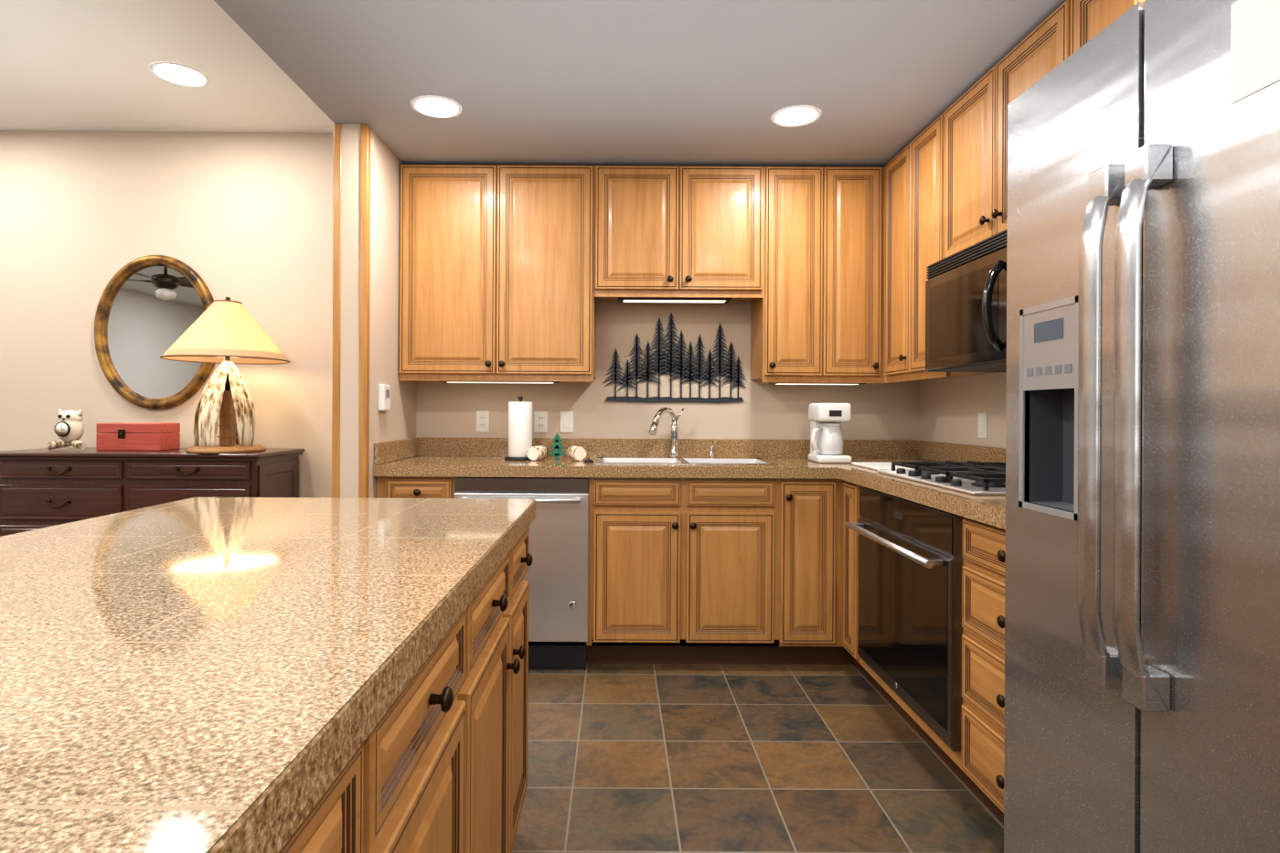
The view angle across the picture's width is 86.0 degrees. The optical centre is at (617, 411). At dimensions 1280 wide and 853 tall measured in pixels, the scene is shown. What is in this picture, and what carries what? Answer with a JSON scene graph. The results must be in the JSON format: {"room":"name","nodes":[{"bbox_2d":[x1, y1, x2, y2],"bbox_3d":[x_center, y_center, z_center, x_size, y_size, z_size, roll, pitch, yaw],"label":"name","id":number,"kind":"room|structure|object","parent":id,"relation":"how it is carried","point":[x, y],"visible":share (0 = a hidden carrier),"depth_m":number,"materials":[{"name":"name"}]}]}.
{"room":"kitchen","nodes":[
{"label":"kitchen","id":0,"kind":"room"},
{"bbox_2d":[0,0,335,132],"bbox_3d":[-3.706,-1.584,0.360,4.971,0.120,6.720,0,0,0],"label":"ceiling","id":1,"kind":"structure","parent":0,"point":[76,65],"depth_m":3.07,"materials":[{"name":"white paint"}]},
{"bbox_2d":[149,62,209,87],"bbox_3d":[-1.966,-1.512,3.085,0.229,0.005,0.229,0,0,0],"label":"recessed light","id":2,"kind":"object","parent":1,"relation":"in","point":[178,74],"visible":1,"depth_m":3.08,"materials":[{"name":"white"}]},
{"bbox_2d":[340,124,415,498],"bbox_3d":[-1.159,-0.041,3.346,0.139,2.410,0.747,0,0,0],"label":"wall","id":3,"kind":"structure","parent":0,"point":[397,421],"depth_m":3.06,"materials":[{"name":"beige paint"}]},
{"bbox_2d":[331,124,370,498],"bbox_3d":[-1.159,-0.041,2.986,0.149,2.409,0.035,0,0,0],"label":"trim","id":4,"kind":"structure","parent":3,"relation":"attached to","point":[364,318],"depth_m":2.97,"materials":[{"name":"brown wood"}]},
{"bbox_2d":[378,384,390,410],"bbox_3d":[-1.075,-0.064,3.170,0.029,0.120,0.090,0,0,0],"label":"thermostat","id":5,"kind":"object","parent":3,"relation":"attached to","point":[384,397],"visible":1,"depth_m":3.13,"materials":[{"name":"white plastic"}]},
{"bbox_2d":[0,130,919,497],"bbox_3d":[-2.279,-0.239,3.780,8.080,2.795,0.120,0,0,0],"label":"wall","id":6,"kind":"structure","parent":0,"point":[245,218],"depth_m":3.72,"materials":[{"name":"beige paint"}]},
{"bbox_2d":[94,255,213,409],"bbox_3d":[-2.489,-0.428,3.700,0.666,0.836,0.034,0,0,0],"label":"oval mirror","id":7,"kind":"object","parent":6,"relation":"attached to","point":[151,310],"visible":0.81,"depth_m":3.71,"materials":[{"name":"brown mirror"}]},
{"bbox_2d":[475,410,489,432],"bbox_3d":[-0.729,0.054,3.716,0.072,0.116,0.008,0,0,0],"label":"electrical outlet","id":8,"kind":"object","parent":6,"relation":"attached to","point":[482,421],"visible":1,"depth_m":3.71,"materials":[{"name":"white plastic"}]},
{"bbox_2d":[533,411,547,432],"bbox_3d":[-0.412,0.056,3.716,0.072,0.116,0.008,0,0,0],"label":"electrical outlet","id":9,"kind":"object","parent":6,"relation":"attached to","point":[540,425],"visible":1,"depth_m":3.71,"materials":[{"name":"white plastic"}]},
{"bbox_2d":[560,411,573,432],"bbox_3d":[-0.273,0.057,3.715,0.072,0.116,0.008,0,0,0],"label":"light switch","id":10,"kind":"object","parent":6,"relation":"attached to","point":[566,421],"visible":1,"depth_m":3.71,"materials":[{"name":"white plastic"}]},
{"bbox_2d":[603,312,746,403],"bbox_3d":[0.310,-0.293,3.712,0.782,0.492,0.004,0,0,0],"label":"art","id":11,"kind":"object","parent":6,"relation":"attached to","point":[670,365],"visible":1,"depth_m":3.71,"materials":[{"name":"grey metal"}]},
{"bbox_2d":[213,0,1066,167],"bbox_3d":[0.213,-1.431,0.360,2.869,0.385,6.720,0,0,0],"label":"ceiling","id":12,"kind":"structure","parent":0,"point":[880,83],"depth_m":2.49,"materials":[{"name":"grey paint"}]},
{"bbox_2d":[410,95,462,117],"bbox_3d":[-0.737,-1.241,2.800,0.204,0.005,0.204,0,0,0],"label":"recessed light","id":13,"kind":"object","parent":12,"relation":"in","point":[435,106],"visible":1,"depth_m":2.79,"materials":[{"name":"white"}]},
{"bbox_2d":[399,164,597,380],"bbox_3d":[-0.598,-0.702,3.554,0.966,1.046,0.327,0,0,0],"label":"upper cabinet","id":14,"kind":"object","parent":12,"relation":"hanging from","point":[511,274],"depth_m":3.39,"materials":[{"name":"brown wood"}]},
{"bbox_2d":[597,165,768,303],"bbox_3d":[0.307,-0.908,3.554,0.842,0.624,0.327,0,0,0],"label":"upper cabinet","id":15,"kind":"object","parent":12,"relation":"hanging from","point":[666,234],"depth_m":3.39,"materials":[{"name":"brown wood"}]},
{"bbox_2d":[750,166,827,383],"bbox_3d":[0.874,-0.694,3.554,0.294,1.046,0.327,0,0,0],"label":"upper cabinet","id":16,"kind":"object","parent":12,"relation":"hanging from","point":[789,322],"depth_m":3.39,"materials":[{"name":"brown wood"}]},
{"bbox_2d":[770,105,821,127],"bbox_3d":[0.749,-1.233,2.870,0.204,0.005,0.204,0,0,0],"label":"recessed light","id":17,"kind":"object","parent":12,"relation":"in","point":[796,115],"visible":1,"depth_m":2.86,"materials":[{"name":"white"}]},
{"bbox_2d":[812,166,882,383],"bbox_3d":[1.164,-0.693,3.554,0.287,1.046,0.327,0,0,0],"label":"upper cabinet","id":18,"kind":"object","parent":12,"relation":"hanging from","point":[854,194],"depth_m":3.39,"materials":[{"name":"brown wood"}]},
{"bbox_2d":[878,149,952,380],"bbox_3d":[1.477,-0.691,3.243,0.327,1.046,0.334,0,0,0],"label":"upper cabinet","id":19,"kind":"object","parent":12,"relation":"hanging from","point":[892,368],"depth_m":3.27,"materials":[{"name":"brown wood"}]},
{"bbox_2d":[904,115,997,376],"bbox_3d":[1.477,-0.691,2.926,0.327,1.046,0.301,0,0,0],"label":"upper cabinet","id":20,"kind":"object","parent":12,"relation":"hanging from","point":[922,155],"depth_m":2.98,"materials":[{"name":"brown wood"}]},
{"bbox_2d":[940,1,1065,259],"bbox_3d":[1.478,-0.902,2.388,0.327,0.624,0.775,0,0,0],"label":"upper cabinet","id":21,"kind":"object","parent":12,"relation":"hanging from","point":[974,130],"depth_m":2.46,"materials":[{"name":"brown wood"}]},
{"bbox_2d":[925,228,1007,372],"bbox_3d":[1.406,-0.373,2.387,0.464,0.429,0.766,0,0,0],"label":"microwave","id":22,"kind":"object","parent":21,"relation":"attached to","point":[965,310],"visible":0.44,"depth_m":2.43,"materials":[{"name":"black"}]},
{"bbox_2d":[1065,0,1116,59],"bbox_3d":[1.477,-0.691,1.857,0.327,1.046,0.288,0,0,0],"label":"upper cabinet","id":23,"kind":"object","parent":12,"relation":"hanging from","point":[1084,19],"depth_m":1.94,"materials":[{"name":"brown wood"}]},
{"bbox_2d":[1116,0,1145,19],"bbox_3d":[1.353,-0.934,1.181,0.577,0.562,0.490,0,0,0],"label":"upper cabinet","id":24,"kind":"object","parent":12,"relation":"hanging from","point":[1122,5],"depth_m":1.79,"materials":[{"name":"brown wood"}]},
{"bbox_2d":[512,663,1003,852],"bbox_3d":[-2.286,1.188,0.360,8.080,0.060,6.960,0,0,0],"label":"floor","id":25,"kind":"structure","parent":0,"point":[666,758],"depth_m":2.25,"materials":[{"name":"tile"}]},
{"bbox_2d":[0,447,304,536],"bbox_3d":[-2.341,0.677,3.463,1.310,0.962,0.474,0,0,0],"label":"dresser","id":26,"kind":"object","parent":25,"relation":"on","point":[43,487],"visible":0.42,"depth_m":3.25,"materials":[{"name":"brown wood"}]},
{"bbox_2d":[46,408,86,449],"bbox_3d":[-2.752,0.089,3.446,0.191,0.206,0.102,0,0,0],"label":"clock","id":27,"kind":"object","parent":26,"relation":"on","point":[69,429],"visible":1,"depth_m":3.42,"materials":[{"name":"white ceramic"}]},
{"bbox_2d":[96,422,180,450],"bbox_3d":[-2.426,0.126,3.476,0.317,0.136,0.168,0,0,0],"label":"box","id":28,"kind":"object","parent":26,"relation":"on","point":[136,436],"visible":1,"depth_m":3.40,"materials":[{"name":"red wood"}]},
{"bbox_2d":[160,297,289,453],"bbox_3d":[-1.923,-0.185,3.385,0.559,0.763,0.559,0,0,0],"label":"table lamp","id":29,"kind":"object","parent":26,"relation":"on","point":[227,334],"visible":1,"depth_m":3.29,"materials":[{"name":"beige fabric"}]},
{"bbox_2d":[270,515,535,852],"bbox_3d":[-0.696,0.734,0.687,0.956,0.864,2.515,0,0,0],"label":"kitchen island","id":30,"kind":"object","parent":25,"relation":"on","point":[442,768],"depth_m":1.03,"materials":[{"name":"brown wood"}]},
{"bbox_2d":[0,497,535,852],"bbox_3d":[-0.716,0.274,0.676,0.971,0.054,2.552,0,0,0],"label":"island countertop","id":31,"kind":"structure","parent":30,"relation":"on","point":[185,676],"depth_m":0.72,"materials":[{"name":"beige stone"}]},
{"bbox_2d":[376,476,446,498],"bbox_3d":[-0.920,0.728,3.401,0.342,0.874,0.631,0,0,0],"label":"base cabinet","id":32,"kind":"object","parent":25,"relation":"on","point":[387,486],"depth_m":3.09,"materials":[{"name":"brown wood"}]},
{"bbox_2d":[446,476,599,669],"bbox_3d":[-0.431,0.730,3.395,0.635,0.874,0.644,0,0,0],"label":"base cabinet","id":33,"kind":"object","parent":25,"relation":"on","point":[562,576],"depth_m":3.07,"materials":[{"name":"metal"}]},
{"bbox_2d":[452,476,589,670],"bbox_3d":[-0.432,0.734,3.124,0.605,0.868,0.201,0,0,0],"label":"dishwasher","id":34,"kind":"object","parent":33,"relation":"in","point":[558,576],"depth_m":3.07,"materials":[{"name":"silver metal"}]},
{"bbox_2d":[742,480,833,664],"bbox_3d":[1.164,0.739,3.401,0.939,0.874,0.631,0,0,0],"label":"base cabinet","id":35,"kind":"object","parent":25,"relation":"on","point":[788,525],"depth_m":3.09,"materials":[{"name":"brown wood"}]},
{"bbox_2d":[373,454,980,479],"bbox_3d":[0.273,0.308,3.379,2.724,0.119,0.639,0,0,0],"label":"countertop","id":36,"kind":"structure","parent":35,"relation":"on","point":[421,464],"depth_m":3.06,"materials":[{"name":"beige stone"}]},
{"bbox_2d":[504,395,532,460],"bbox_3d":[-0.488,0.081,3.460,0.156,0.320,0.156,0,0,0],"label":"paper towel holder","id":37,"kind":"object","parent":36,"relation":"on","point":[519,428],"visible":0.88,"depth_m":3.41,"materials":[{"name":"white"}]},
{"bbox_2d":[526,445,548,460],"bbox_3d":[-0.393,0.206,3.400,0.069,0.070,0.090,0,0,25],"label":"decor","id":38,"kind":"object","parent":36,"relation":"on","point":[537,453],"visible":0.96,"depth_m":3.37,"materials":[{"name":"white wood"}]},
{"bbox_2d":[548,432,565,459],"bbox_3d":[-0.303,0.173,3.460,0.090,0.138,0.016,0,0,0],"label":"tree figurine","id":39,"kind":"object","parent":36,"relation":"on","point":[557,447],"visible":0.94,"depth_m":3.45,"materials":[{"name":"teal"}]},
{"bbox_2d":[566,446,586,460],"bbox_3d":[-0.201,0.207,3.400,0.069,0.070,0.090,0,0,-25],"label":"decor","id":40,"kind":"object","parent":36,"relation":"on","point":[577,453],"visible":1,"depth_m":3.36,"materials":[{"name":"white wood"}]},
{"bbox_2d":[584,458,593,462],"bbox_3d":[-0.136,0.234,3.300,0.044,0.018,0.044,0,0,0],"label":"stopper","id":41,"kind":"object","parent":36,"relation":"on","point":[588,461],"visible":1,"depth_m":3.28,"materials":[{"name":"black"}]},
{"bbox_2d":[648,406,714,458],"bbox_3d":[0.340,0.110,3.565,0.364,0.266,0.233,0,0,0],"label":"faucet","id":42,"kind":"object","parent":36,"relation":"on","point":[674,447],"depth_m":3.70,"materials":[{"name":"silver metal"}]},
{"bbox_2d":[594,456,778,500],"bbox_3d":[0.322,0.330,3.405,0.856,0.174,0.424,0,0,0],"label":"sink","id":43,"kind":"object","parent":36,"relation":"in","point":[671,460],"depth_m":3.54,"materials":[{"name":"white ceramic"}]},
{"bbox_2d":[808,403,851,463],"bbox_3d":[1.038,0.104,3.400,0.186,0.290,0.200,0,0,0],"label":"coffee maker","id":44,"kind":"object","parent":36,"relation":"on","point":[826,441],"visible":1,"depth_m":3.33,"materials":[{"name":"white plastic"}]},
{"bbox_2d":[833,476,848,664],"bbox_3d":[1.311,0.739,2.983,0.644,0.874,0.244,0,0,0],"label":"base cabinet","id":45,"kind":"object","parent":25,"relation":"on","point":[841,485],"depth_m":3.09,"materials":[{"name":"brown wood"}]},
{"bbox_2d":[848,480,947,759],"bbox_3d":[1.311,0.739,2.442,0.644,0.874,0.839,0,0,0],"label":"base cabinet","id":46,"kind":"object","parent":25,"relation":"on","point":[887,584],"depth_m":2.40,"materials":[{"name":"glass"}]},
{"bbox_2d":[844,486,980,752],"bbox_3d":[1.002,0.660,2.430,0.150,0.701,0.790,0,0,0],"label":"oven","id":47,"kind":"object","parent":46,"relation":"in","point":[911,630],"depth_m":2.28,"materials":[{"name":"black glass"}]},
{"bbox_2d":[837,465,1005,523],"bbox_3d":[1.311,0.277,2.241,0.649,0.048,1.638,0,0,0],"label":"countertop","id":48,"kind":"structure","parent":46,"relation":"on","point":[978,492],"depth_m":2.21,"materials":[{"name":"beige stone"}]},
{"bbox_2d":[851,461,915,469],"bbox_3d":[1.299,0.245,3.050,0.400,0.012,0.340,0,0,0],"label":"cutting board","id":49,"kind":"object","parent":48,"relation":"on","point":[880,465],"visible":0.44,"depth_m":3.00,"materials":[{"name":"white plastic"}]},
{"bbox_2d":[875,459,1005,496],"bbox_3d":[1.326,0.225,2.430,0.525,0.052,0.770,0,0,0],"label":"cooktop","id":50,"kind":"object","parent":48,"relation":"in","point":[972,478],"depth_m":2.37,"materials":[{"name":"silver metal"}]},
{"bbox_2d":[943,509,1005,824],"bbox_3d":[1.311,0.739,1.724,0.644,0.874,0.597,0,0,0],"label":"base cabinet","id":51,"kind":"object","parent":25,"relation":"on","point":[974,609],"depth_m":1.94,"materials":[{"name":"brown wood"}]},
{"bbox_2d":[1003,0,1279,852],"bbox_3d":[1.185,0.274,0.958,0.895,1.805,0.905,0,0,0],"label":"fridge","id":52,"kind":"object","parent":25,"relation":"on","point":[1143,475],"visible":1,"depth_m":1.01,"materials":[{"name":"grey metal"}]},
{"bbox_2d":[918,372,1006,447],"bbox_3d":[1.701,-0.219,0.300,0.120,2.795,6.840,0,0,0],"label":"wall","id":53,"kind":"structure","parent":0,"point":[951,408],"depth_m":3.24,"materials":[{"name":"beige paint"}]},
{"bbox_2d":[978,412,987,438],"bbox_3d":[1.635,0.062,3.070,0.008,0.116,0.072,0,0,0],"label":"electrical outlet","id":54,"kind":"object","parent":53,"relation":"attached to","point":[982,424],"visible":1,"depth_m":3.06,"materials":[{"name":"white plastic"}]}
]}

